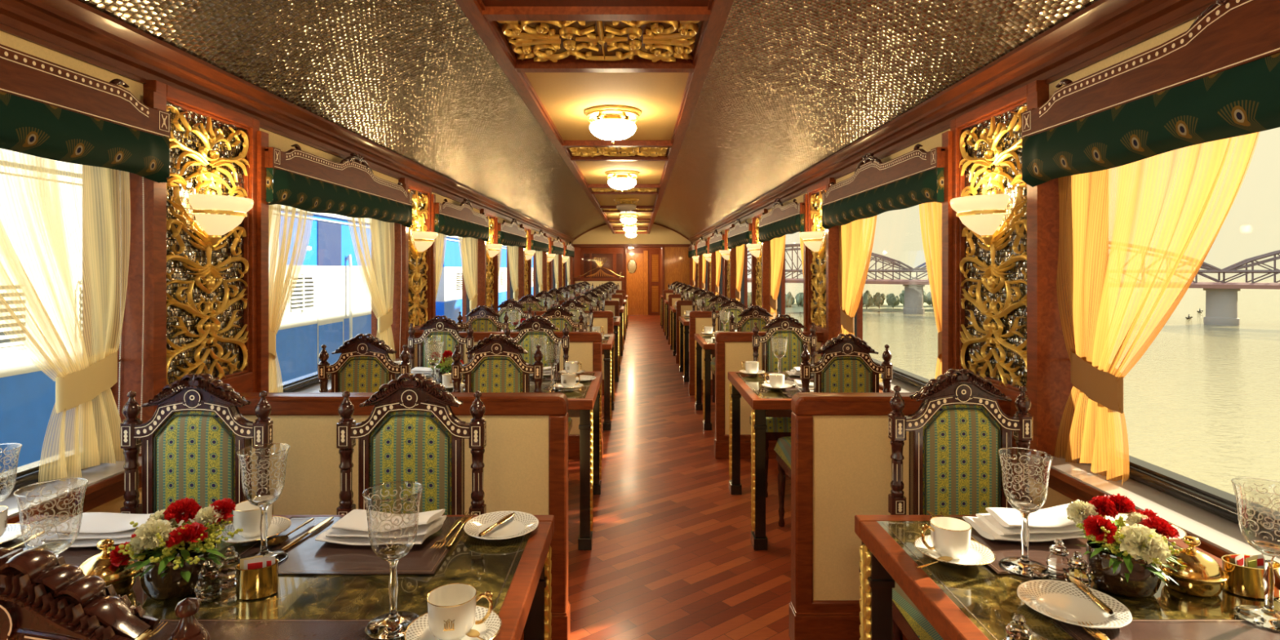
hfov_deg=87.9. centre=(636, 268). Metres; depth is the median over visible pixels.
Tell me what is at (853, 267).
sheer curtain
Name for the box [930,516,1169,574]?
placemat
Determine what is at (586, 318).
bowl
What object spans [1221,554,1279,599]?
holder
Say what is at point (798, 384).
folded napkin
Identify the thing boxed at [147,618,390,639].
placemat
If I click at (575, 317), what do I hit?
bowl
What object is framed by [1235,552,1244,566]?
sachet
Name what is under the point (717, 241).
valance
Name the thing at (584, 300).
dining chair
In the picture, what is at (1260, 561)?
sachet
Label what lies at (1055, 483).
trim
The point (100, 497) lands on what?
trim
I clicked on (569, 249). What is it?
valance
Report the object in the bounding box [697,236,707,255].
valance
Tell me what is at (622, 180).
ceiling lamp
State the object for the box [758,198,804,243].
valance
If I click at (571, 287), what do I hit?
dining chair
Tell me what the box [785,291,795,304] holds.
tree
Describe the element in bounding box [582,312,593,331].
goblet
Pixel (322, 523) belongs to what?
table knife
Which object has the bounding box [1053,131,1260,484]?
sheer curtain
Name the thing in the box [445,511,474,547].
fork
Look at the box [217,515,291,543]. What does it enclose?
saucer
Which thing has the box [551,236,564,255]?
valance
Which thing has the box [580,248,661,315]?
wall
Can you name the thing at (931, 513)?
spoon
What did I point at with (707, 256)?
wall lamp
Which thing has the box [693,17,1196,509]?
wall
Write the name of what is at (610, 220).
carving
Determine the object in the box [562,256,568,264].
wall lamp
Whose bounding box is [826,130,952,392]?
window
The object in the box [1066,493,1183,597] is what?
flower bowl
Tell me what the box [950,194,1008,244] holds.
wall lamp
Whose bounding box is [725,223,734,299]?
carved panel
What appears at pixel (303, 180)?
valance
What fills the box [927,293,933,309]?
tree
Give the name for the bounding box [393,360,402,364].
coffee cup
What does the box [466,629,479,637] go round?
spoon bowl
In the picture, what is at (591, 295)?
dining chair
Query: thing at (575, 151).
carving
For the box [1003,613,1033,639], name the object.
salt shaker
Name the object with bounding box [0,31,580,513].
wall
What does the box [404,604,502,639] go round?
saucer
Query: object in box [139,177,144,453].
chain
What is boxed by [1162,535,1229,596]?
butter dish
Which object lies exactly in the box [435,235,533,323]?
carriage
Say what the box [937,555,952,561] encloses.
spoon bowl
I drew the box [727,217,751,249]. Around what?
valance
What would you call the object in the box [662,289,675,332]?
wall
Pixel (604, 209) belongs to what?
carving
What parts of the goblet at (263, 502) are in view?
stem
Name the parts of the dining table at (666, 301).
leg, leg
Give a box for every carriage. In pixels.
[0,149,371,472]
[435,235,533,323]
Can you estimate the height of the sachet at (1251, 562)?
0.060 m
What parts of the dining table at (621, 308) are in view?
leg, leg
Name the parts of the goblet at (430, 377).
stem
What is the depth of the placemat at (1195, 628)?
1.19 m
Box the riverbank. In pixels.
[747,298,933,312]
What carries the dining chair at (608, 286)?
on the floor
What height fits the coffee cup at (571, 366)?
0.072 m
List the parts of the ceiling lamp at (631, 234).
lamp shade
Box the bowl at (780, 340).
[770,337,788,355]
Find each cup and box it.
[0,505,8,537]
[232,495,272,537]
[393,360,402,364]
[426,582,493,639]
[441,373,463,387]
[560,373,580,387]
[564,360,582,373]
[591,326,603,332]
[684,311,690,315]
[702,326,712,333]
[741,360,759,373]
[764,373,784,387]
[921,515,971,559]
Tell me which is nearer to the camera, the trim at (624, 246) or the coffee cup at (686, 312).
the coffee cup at (686, 312)
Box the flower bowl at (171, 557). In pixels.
[106,497,243,599]
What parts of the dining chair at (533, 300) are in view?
backrest, frame, post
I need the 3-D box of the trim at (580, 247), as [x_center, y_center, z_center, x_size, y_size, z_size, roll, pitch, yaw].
[-0.170,-0.651,18.780,3.180,0.040,2.840,0,0,0]
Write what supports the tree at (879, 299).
on the riverbank
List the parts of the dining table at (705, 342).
leg, leg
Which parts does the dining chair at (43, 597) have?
frame, post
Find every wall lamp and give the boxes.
[188,194,253,244]
[413,231,437,256]
[487,244,502,260]
[524,249,535,262]
[546,253,555,263]
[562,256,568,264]
[692,256,698,264]
[702,253,711,263]
[719,249,729,262]
[746,244,760,260]
[799,231,822,256]
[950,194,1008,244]
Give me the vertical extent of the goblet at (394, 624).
0.245 m
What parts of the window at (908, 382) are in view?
sill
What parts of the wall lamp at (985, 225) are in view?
lamp shade, lamp shade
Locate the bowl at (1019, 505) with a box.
[998,452,1052,510]
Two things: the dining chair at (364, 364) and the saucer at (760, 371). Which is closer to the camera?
the dining chair at (364, 364)
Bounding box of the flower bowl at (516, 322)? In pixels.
[509,318,526,331]
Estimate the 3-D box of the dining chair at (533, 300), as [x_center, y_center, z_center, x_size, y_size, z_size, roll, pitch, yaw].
[-1.304,0.855,8.300,0.500,1.089,0.501,0,0,0]
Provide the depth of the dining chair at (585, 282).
16.65 m
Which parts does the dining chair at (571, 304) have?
backrest, frame, post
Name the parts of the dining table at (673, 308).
leg, leg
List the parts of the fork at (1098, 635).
handle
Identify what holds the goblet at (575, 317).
on the placemat
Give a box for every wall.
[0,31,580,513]
[237,392,1017,639]
[413,331,823,458]
[494,311,719,395]
[527,300,697,364]
[571,293,684,344]
[572,223,690,289]
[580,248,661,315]
[582,289,625,299]
[659,248,662,315]
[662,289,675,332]
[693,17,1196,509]
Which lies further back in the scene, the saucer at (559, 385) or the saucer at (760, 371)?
the saucer at (760, 371)
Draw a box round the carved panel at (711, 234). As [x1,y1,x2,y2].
[708,232,714,292]
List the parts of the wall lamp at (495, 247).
lamp shade, lamp shade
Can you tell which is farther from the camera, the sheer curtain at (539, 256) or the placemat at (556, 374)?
the sheer curtain at (539, 256)
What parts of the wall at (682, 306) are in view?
cloth panel, cloth panel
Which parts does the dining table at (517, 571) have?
leg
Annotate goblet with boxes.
[0,443,22,502]
[13,477,88,557]
[236,443,289,562]
[362,480,423,639]
[422,336,441,379]
[423,342,444,381]
[506,310,516,331]
[510,312,521,331]
[529,336,547,379]
[542,342,561,389]
[546,299,554,309]
[571,310,582,331]
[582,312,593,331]
[598,299,604,311]
[696,298,704,311]
[719,310,729,331]
[770,336,788,379]
[997,447,1053,577]
[1231,477,1279,631]
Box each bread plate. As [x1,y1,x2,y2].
[463,511,538,539]
[576,375,595,382]
[601,334,611,337]
[764,380,795,385]
[1017,579,1132,628]
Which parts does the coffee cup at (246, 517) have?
gilt handle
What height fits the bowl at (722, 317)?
0.121 m
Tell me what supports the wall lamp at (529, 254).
attached to the carved panel at (526, 265)
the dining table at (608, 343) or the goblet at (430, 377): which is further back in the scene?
the dining table at (608, 343)
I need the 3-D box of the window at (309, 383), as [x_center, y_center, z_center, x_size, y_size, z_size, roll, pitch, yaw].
[-1.745,0.032,3.825,0.270,1.265,1.866,0,0,0]
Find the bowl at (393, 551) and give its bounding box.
[363,486,422,558]
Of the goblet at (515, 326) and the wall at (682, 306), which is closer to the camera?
the goblet at (515, 326)
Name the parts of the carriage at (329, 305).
pane, pane, pane, door, grab rail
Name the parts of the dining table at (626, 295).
leg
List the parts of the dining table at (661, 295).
leg, leg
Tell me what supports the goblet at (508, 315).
on the placemat
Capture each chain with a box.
[118,170,122,414]
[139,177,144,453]
[399,224,401,357]
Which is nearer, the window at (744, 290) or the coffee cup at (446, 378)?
the coffee cup at (446, 378)
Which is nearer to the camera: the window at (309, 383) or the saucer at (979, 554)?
the saucer at (979, 554)
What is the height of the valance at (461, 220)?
0.382 m
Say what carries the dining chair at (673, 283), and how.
on the floor
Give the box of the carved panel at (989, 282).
[950,80,1048,438]
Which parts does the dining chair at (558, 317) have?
backrest, frame, post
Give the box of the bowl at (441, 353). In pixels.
[424,342,444,364]
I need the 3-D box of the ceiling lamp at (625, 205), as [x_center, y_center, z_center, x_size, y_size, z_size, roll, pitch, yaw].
[-0.140,-0.826,8.790,0.332,0.186,0.332,0,0,22]
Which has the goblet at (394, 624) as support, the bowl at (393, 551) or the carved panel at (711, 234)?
the bowl at (393, 551)
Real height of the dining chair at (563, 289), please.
1.089 m
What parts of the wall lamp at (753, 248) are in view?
lamp shade, lamp shade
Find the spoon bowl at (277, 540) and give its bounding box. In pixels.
[266,535,288,546]
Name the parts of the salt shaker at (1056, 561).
glass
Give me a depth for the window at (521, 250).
9.60 m
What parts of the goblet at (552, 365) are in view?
stem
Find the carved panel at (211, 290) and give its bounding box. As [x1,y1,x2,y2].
[142,80,259,392]
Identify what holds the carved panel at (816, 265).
attached to the wall at (1054, 498)
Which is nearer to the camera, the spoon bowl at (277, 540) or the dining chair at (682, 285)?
the spoon bowl at (277, 540)
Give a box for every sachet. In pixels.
[240,555,262,569]
[244,557,266,569]
[253,555,275,566]
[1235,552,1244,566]
[1245,555,1257,568]
[1249,554,1264,568]
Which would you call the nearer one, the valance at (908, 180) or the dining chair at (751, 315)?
the valance at (908, 180)
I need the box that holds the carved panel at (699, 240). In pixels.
[697,239,700,287]
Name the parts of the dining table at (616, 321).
leg, leg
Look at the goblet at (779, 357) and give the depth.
3.91 m
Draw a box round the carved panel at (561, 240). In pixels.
[560,239,564,286]
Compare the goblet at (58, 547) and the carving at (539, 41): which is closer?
the goblet at (58, 547)
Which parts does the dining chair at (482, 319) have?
post, frame, backrest, post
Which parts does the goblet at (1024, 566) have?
stem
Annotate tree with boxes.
[747,292,751,306]
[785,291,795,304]
[785,293,791,306]
[795,292,803,306]
[862,290,874,309]
[873,292,885,308]
[885,293,891,305]
[887,293,899,308]
[898,289,904,303]
[923,289,928,302]
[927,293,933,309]
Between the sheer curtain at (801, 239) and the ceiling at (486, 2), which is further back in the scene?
the sheer curtain at (801, 239)
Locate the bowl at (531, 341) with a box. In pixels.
[529,337,547,354]
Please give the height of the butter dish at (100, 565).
0.106 m
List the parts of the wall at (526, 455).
cloth panel, cloth panel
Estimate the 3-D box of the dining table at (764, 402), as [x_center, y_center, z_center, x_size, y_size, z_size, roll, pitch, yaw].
[0.946,1.025,3.750,0.739,0.748,0.920,0,0,0]
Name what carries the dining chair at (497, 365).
on the floor
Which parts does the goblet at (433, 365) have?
stem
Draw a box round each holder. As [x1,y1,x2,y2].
[235,558,278,599]
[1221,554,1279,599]
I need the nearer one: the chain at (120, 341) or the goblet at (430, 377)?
the chain at (120, 341)
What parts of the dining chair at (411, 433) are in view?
post, frame, backrest, post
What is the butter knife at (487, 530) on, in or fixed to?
on the bread plate at (521, 523)
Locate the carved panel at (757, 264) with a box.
[753,208,768,307]
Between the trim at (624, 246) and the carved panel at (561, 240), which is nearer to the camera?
the carved panel at (561, 240)
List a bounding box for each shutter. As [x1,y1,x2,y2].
[0,290,26,347]
[80,280,82,324]
[290,273,314,312]
[456,271,462,292]
[501,271,505,286]
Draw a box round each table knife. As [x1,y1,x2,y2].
[8,530,44,548]
[280,515,333,551]
[940,511,977,542]
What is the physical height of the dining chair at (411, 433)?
1.089 m
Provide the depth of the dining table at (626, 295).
15.55 m
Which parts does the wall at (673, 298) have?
cloth panel, cloth panel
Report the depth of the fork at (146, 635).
1.15 m
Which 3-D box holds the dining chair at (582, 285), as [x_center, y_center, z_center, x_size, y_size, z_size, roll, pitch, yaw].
[-1.304,0.855,15.649,0.500,1.089,0.501,0,0,0]
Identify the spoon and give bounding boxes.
[266,518,314,546]
[466,629,484,639]
[915,555,952,568]
[926,511,936,517]
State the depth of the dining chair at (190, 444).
1.95 m
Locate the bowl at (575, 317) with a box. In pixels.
[571,311,580,319]
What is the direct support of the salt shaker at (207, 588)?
on the dining table at (517, 571)
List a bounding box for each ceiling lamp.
[584,105,641,143]
[604,169,639,191]
[613,198,639,213]
[618,213,638,225]
[622,223,637,232]
[624,231,637,237]
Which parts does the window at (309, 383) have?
sill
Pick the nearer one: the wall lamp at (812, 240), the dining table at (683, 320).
the wall lamp at (812, 240)
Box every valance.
[0,44,170,182]
[264,143,412,227]
[434,198,488,241]
[497,218,526,248]
[531,229,549,252]
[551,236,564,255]
[564,241,574,257]
[688,241,696,257]
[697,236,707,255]
[709,229,724,253]
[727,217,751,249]
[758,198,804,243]
[822,143,945,229]
[1021,0,1279,186]
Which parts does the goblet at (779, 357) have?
stem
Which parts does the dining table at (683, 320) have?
leg, leg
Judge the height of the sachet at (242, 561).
0.060 m
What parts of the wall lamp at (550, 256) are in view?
lamp shade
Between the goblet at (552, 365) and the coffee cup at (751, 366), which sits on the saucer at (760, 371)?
the coffee cup at (751, 366)
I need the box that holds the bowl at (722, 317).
[719,311,729,322]
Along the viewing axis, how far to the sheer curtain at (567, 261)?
16.61 m
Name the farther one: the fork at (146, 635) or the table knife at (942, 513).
the table knife at (942, 513)
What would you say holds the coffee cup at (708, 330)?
on the saucer
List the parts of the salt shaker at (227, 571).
glass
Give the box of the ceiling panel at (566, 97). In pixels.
[524,72,688,231]
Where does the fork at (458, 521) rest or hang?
on the placemat at (308, 556)
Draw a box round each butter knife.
[478,512,514,536]
[1070,579,1113,614]
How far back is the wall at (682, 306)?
9.79 m
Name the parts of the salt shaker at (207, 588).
glass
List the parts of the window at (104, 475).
sill, sill, frame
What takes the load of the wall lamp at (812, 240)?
attached to the carved panel at (816, 265)
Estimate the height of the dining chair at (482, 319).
1.089 m
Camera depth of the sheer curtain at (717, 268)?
11.75 m
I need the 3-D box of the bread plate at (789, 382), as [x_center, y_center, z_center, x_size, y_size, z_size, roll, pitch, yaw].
[0.800,0.642,3.700,0.181,0.016,0.181,0,0,0]
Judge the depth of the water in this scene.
80.00 m
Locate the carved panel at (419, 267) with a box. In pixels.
[398,177,431,352]
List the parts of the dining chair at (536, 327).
post, backrest, frame, post, seat, seat frame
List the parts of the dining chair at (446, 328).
post, frame, backrest, post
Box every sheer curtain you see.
[0,148,130,485]
[268,182,313,392]
[346,217,395,359]
[435,233,446,297]
[457,236,477,319]
[498,247,502,275]
[506,245,518,301]
[535,250,542,292]
[553,253,559,288]
[566,256,569,285]
[692,255,695,286]
[702,253,706,289]
[715,249,721,294]
[735,244,744,302]
[768,235,786,319]
[800,225,803,271]
[837,215,876,337]
[919,191,942,378]
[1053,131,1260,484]
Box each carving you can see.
[496,21,702,62]
[567,146,669,156]
[591,188,657,191]
[602,208,653,210]
[609,220,649,222]
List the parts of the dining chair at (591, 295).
frame, post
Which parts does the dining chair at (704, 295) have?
post, backrest, frame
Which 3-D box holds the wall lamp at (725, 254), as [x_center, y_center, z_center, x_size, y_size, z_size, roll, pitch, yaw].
[1.320,-0.184,9.940,0.163,0.184,0.290,0,0,0]
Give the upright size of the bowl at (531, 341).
0.121 m
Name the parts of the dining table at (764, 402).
leg, leg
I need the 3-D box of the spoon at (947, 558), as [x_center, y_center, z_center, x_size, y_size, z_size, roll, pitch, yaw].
[0.638,0.631,1.424,0.107,0.005,0.024,0,0,-27]
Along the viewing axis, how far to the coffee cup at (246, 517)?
1.57 m
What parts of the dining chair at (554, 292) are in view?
frame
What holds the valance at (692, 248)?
attached to the window at (691, 258)
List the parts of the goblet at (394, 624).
stem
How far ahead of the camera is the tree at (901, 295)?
216.09 m
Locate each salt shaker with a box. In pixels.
[194,559,222,603]
[217,546,240,588]
[461,373,465,383]
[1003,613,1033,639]
[1045,538,1069,579]
[1063,551,1092,587]
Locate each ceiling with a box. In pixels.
[78,0,1098,238]
[481,0,709,6]
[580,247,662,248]
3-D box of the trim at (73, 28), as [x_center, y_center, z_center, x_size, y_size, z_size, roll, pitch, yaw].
[-1.657,-0.091,7.340,0.085,1.420,19.920,0,0,0]
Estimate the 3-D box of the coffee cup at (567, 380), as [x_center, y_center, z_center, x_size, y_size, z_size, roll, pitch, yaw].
[-0.360,0.602,3.572,0.100,0.072,0.085,0,0,-13]
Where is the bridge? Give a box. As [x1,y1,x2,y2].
[747,240,1279,325]
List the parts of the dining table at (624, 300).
leg, leg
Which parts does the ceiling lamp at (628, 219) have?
lamp shade, ceiling plate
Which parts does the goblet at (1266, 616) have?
stem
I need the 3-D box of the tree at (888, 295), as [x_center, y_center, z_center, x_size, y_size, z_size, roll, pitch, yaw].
[83.316,10.614,217.418,3.117,5.326,3.387,0,0,-31]
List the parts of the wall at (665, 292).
cloth panel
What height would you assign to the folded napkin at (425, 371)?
0.058 m
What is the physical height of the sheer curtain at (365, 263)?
1.053 m
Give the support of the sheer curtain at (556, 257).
hanging from the window at (553, 284)
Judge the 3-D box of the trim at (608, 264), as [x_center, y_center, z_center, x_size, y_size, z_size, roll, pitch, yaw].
[-1.010,0.394,20.090,1.180,1.710,0.020,0,0,0]
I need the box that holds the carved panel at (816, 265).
[807,177,835,344]
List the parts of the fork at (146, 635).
handle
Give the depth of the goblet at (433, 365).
3.60 m
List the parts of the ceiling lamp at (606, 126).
lamp shade, ceiling plate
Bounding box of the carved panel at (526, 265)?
[520,223,529,296]
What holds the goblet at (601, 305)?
on the placemat
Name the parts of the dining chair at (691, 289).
post, frame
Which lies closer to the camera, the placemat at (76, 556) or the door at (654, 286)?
the placemat at (76, 556)
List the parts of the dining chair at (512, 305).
backrest, frame, post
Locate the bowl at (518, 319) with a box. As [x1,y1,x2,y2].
[510,312,521,324]
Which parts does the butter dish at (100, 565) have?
dish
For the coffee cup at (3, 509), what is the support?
on the saucer at (13, 531)
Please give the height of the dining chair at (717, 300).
1.089 m
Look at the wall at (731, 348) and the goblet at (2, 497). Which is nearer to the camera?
the goblet at (2, 497)
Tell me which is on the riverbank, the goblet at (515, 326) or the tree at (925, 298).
the tree at (925, 298)
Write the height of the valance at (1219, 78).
0.382 m
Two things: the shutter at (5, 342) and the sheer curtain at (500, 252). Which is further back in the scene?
the sheer curtain at (500, 252)
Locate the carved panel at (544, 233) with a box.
[543,232,550,292]
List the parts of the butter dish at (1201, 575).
lid, dish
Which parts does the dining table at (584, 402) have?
leg, leg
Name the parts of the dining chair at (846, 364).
leg, seat, seat frame, post, backrest, frame, post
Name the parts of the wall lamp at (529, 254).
lamp shade, lamp shade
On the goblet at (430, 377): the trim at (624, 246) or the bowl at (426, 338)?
the bowl at (426, 338)
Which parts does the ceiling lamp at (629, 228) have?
ceiling plate, lamp shade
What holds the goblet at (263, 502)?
on the placemat at (308, 556)
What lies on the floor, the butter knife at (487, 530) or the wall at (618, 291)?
the wall at (618, 291)
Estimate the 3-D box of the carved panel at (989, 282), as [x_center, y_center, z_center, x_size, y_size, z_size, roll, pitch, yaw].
[1.397,-0.016,2.600,0.045,1.270,0.630,0,0,0]
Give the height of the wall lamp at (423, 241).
0.184 m
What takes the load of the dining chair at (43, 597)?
on the floor
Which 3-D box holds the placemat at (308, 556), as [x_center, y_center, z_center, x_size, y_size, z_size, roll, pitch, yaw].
[-0.667,0.648,1.575,0.470,0.004,0.325,0,0,0]
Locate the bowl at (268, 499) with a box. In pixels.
[237,447,289,503]
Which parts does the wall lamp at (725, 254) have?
lamp shade, lamp shade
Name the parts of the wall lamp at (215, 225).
lamp shade, lamp shade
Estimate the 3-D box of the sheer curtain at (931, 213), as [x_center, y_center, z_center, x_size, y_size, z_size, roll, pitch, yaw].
[1.431,0.126,3.144,0.082,1.053,0.455,0,0,-7]
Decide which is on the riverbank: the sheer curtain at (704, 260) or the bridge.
the bridge
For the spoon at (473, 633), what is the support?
on the saucer at (418, 629)
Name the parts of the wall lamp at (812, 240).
lamp shade, lamp shade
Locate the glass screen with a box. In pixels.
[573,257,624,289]
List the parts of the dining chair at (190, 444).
post, frame, backrest, post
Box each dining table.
[15,515,554,639]
[435,371,602,550]
[601,333,614,430]
[613,315,621,382]
[619,306,624,355]
[622,299,626,339]
[625,294,627,328]
[660,294,662,328]
[664,299,668,339]
[670,306,675,355]
[679,315,689,382]
[693,333,715,430]
[727,371,883,550]
[854,515,1279,639]
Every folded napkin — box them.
[26,511,195,547]
[315,509,446,546]
[410,367,431,376]
[529,366,555,376]
[786,367,813,376]
[793,379,813,391]
[962,503,1084,542]
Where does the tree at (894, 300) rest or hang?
on the riverbank
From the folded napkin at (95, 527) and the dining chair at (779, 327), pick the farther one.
the dining chair at (779, 327)
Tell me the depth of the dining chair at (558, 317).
5.61 m
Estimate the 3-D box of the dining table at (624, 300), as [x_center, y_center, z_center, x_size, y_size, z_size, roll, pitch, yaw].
[-0.906,1.025,13.550,1.377,0.748,0.920,0,0,0]
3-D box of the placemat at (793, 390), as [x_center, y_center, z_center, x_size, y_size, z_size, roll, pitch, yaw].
[1.003,0.648,3.515,0.470,0.004,0.325,0,0,0]
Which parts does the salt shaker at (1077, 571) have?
glass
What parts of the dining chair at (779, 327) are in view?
post, leg, seat frame, seat, backrest, frame, post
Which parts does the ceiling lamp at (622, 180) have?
lamp shade, ceiling plate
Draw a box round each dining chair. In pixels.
[0,547,211,639]
[120,373,273,515]
[317,333,410,392]
[336,373,486,515]
[407,315,474,369]
[451,333,543,392]
[457,305,509,331]
[490,298,532,330]
[503,315,572,477]
[517,293,547,311]
[533,305,583,331]
[535,290,559,311]
[547,288,568,300]
[551,298,593,331]
[557,286,575,297]
[564,294,599,311]
[565,284,581,293]
[572,283,586,292]
[573,290,604,311]
[577,282,590,289]
[581,280,593,288]
[581,288,608,300]
[587,286,611,300]
[591,284,613,293]
[595,283,615,293]
[599,282,617,289]
[601,280,618,289]
[667,280,679,289]
[670,282,688,289]
[673,283,693,293]
[676,284,698,293]
[680,286,704,300]
[686,288,712,300]
[692,290,721,311]
[701,294,728,311]
[711,298,751,402]
[728,305,779,331]
[749,314,817,497]
[773,333,893,526]
[888,368,1032,639]
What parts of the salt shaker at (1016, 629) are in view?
glass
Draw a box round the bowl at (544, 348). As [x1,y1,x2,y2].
[542,343,561,361]
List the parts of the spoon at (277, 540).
handle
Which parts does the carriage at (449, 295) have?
pane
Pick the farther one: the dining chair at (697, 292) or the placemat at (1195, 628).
the dining chair at (697, 292)
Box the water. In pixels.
[747,278,1279,511]
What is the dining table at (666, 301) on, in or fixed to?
on the floor
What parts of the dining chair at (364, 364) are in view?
post, frame, backrest, post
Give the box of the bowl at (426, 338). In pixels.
[423,337,440,355]
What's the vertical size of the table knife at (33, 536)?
0.006 m
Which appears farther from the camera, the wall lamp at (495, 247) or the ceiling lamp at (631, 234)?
the ceiling lamp at (631, 234)
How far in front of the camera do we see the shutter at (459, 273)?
18.61 m
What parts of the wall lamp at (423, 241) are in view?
lamp shade, lamp shade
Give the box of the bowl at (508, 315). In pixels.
[506,311,516,320]
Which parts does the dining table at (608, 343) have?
leg, leg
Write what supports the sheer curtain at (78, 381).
hanging from the window at (104, 475)
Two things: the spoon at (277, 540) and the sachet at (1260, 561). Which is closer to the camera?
the sachet at (1260, 561)
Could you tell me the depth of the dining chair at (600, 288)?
11.75 m
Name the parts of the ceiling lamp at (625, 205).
lamp shade, ceiling plate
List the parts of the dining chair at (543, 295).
backrest, frame, post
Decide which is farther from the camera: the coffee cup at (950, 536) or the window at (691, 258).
the window at (691, 258)
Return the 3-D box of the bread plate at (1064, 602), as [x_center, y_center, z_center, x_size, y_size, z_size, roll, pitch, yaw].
[0.823,0.637,1.255,0.181,0.016,0.181,0,0,0]
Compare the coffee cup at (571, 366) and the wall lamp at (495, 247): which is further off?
the wall lamp at (495, 247)
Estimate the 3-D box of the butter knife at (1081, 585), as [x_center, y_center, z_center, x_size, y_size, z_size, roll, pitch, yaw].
[0.874,0.626,1.285,0.018,0.006,0.155,0,0,7]
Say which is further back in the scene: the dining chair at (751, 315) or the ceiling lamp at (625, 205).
the ceiling lamp at (625, 205)
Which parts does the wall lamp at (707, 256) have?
lamp shade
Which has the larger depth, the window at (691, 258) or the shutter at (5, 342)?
the window at (691, 258)
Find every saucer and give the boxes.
[0,523,31,544]
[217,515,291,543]
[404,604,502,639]
[441,382,465,389]
[553,382,583,389]
[558,369,585,374]
[738,369,765,375]
[761,382,792,389]
[914,534,995,565]
[1105,513,1186,539]
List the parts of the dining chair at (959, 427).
post, seat frame, seat, backrest, frame, post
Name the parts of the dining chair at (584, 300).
backrest, frame, post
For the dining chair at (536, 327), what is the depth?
4.40 m
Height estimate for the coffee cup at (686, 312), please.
0.072 m
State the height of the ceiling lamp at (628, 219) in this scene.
0.186 m
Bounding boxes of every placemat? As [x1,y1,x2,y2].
[0,516,227,566]
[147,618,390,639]
[238,516,470,574]
[529,371,560,380]
[529,385,556,392]
[761,371,813,380]
[781,385,813,397]
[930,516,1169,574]
[1052,618,1279,639]
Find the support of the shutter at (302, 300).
hanging from the carriage at (329, 305)
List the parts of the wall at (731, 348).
cloth panel, cloth panel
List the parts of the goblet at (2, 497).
stem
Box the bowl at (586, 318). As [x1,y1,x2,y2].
[582,312,593,324]
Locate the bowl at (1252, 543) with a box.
[1231,480,1279,546]
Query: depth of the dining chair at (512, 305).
6.85 m
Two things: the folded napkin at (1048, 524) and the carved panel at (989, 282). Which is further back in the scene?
the carved panel at (989, 282)
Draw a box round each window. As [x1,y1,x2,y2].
[0,91,166,524]
[257,130,408,392]
[431,194,485,331]
[495,217,524,311]
[529,230,546,296]
[550,237,562,289]
[564,242,573,286]
[689,242,697,287]
[698,237,708,290]
[711,230,725,297]
[729,217,754,310]
[761,194,807,331]
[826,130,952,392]
[1026,91,1279,563]
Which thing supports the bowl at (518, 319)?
on the goblet at (515, 326)
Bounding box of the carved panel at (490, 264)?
[480,208,496,311]
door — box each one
[626,251,644,315]
[649,252,659,315]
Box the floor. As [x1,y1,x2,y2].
[568,315,791,639]
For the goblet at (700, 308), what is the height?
0.245 m
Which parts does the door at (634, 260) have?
oval glass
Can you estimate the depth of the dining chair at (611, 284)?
15.41 m
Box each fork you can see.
[134,622,167,639]
[430,518,461,548]
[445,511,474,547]
[1078,622,1109,639]
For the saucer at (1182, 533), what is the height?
0.020 m
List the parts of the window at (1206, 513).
frame, sill, sill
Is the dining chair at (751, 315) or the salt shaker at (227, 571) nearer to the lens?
the salt shaker at (227, 571)
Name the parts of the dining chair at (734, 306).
seat, post, frame, backrest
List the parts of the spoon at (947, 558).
handle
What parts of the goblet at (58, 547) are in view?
stem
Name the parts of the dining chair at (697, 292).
frame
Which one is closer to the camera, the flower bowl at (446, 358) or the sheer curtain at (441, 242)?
the flower bowl at (446, 358)
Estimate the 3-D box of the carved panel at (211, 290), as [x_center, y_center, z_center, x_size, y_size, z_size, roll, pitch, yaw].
[-1.677,-0.016,2.600,0.045,1.270,0.630,0,0,0]
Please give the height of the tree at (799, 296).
5.882 m
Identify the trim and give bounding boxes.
[0,0,574,245]
[40,472,142,515]
[455,0,733,233]
[573,222,689,294]
[583,253,622,278]
[643,250,648,315]
[688,0,1216,244]
[1016,449,1127,513]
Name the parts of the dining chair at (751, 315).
post, frame, backrest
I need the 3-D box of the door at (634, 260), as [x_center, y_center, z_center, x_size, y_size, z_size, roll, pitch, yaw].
[-0.060,0.439,20.066,0.600,1.920,0.067,0,0,0]
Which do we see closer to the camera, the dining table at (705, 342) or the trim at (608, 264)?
the dining table at (705, 342)
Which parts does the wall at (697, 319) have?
cloth panel, cloth panel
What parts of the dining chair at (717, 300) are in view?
post, frame, backrest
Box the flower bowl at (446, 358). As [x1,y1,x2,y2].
[427,350,464,382]
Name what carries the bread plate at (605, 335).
on the dining table at (608, 343)
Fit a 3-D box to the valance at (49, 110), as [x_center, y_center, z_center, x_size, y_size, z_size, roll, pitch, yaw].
[-1.641,-0.470,1.375,0.117,0.382,1.810,0,0,0]
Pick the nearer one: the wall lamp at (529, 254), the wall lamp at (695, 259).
the wall lamp at (529, 254)
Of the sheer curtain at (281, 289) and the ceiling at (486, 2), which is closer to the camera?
the ceiling at (486, 2)
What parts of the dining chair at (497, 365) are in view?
post, frame, backrest, post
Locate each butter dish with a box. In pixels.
[79,538,138,595]
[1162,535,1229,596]
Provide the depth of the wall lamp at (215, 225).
2.52 m
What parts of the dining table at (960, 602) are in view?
leg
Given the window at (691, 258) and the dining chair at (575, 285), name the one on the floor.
the dining chair at (575, 285)

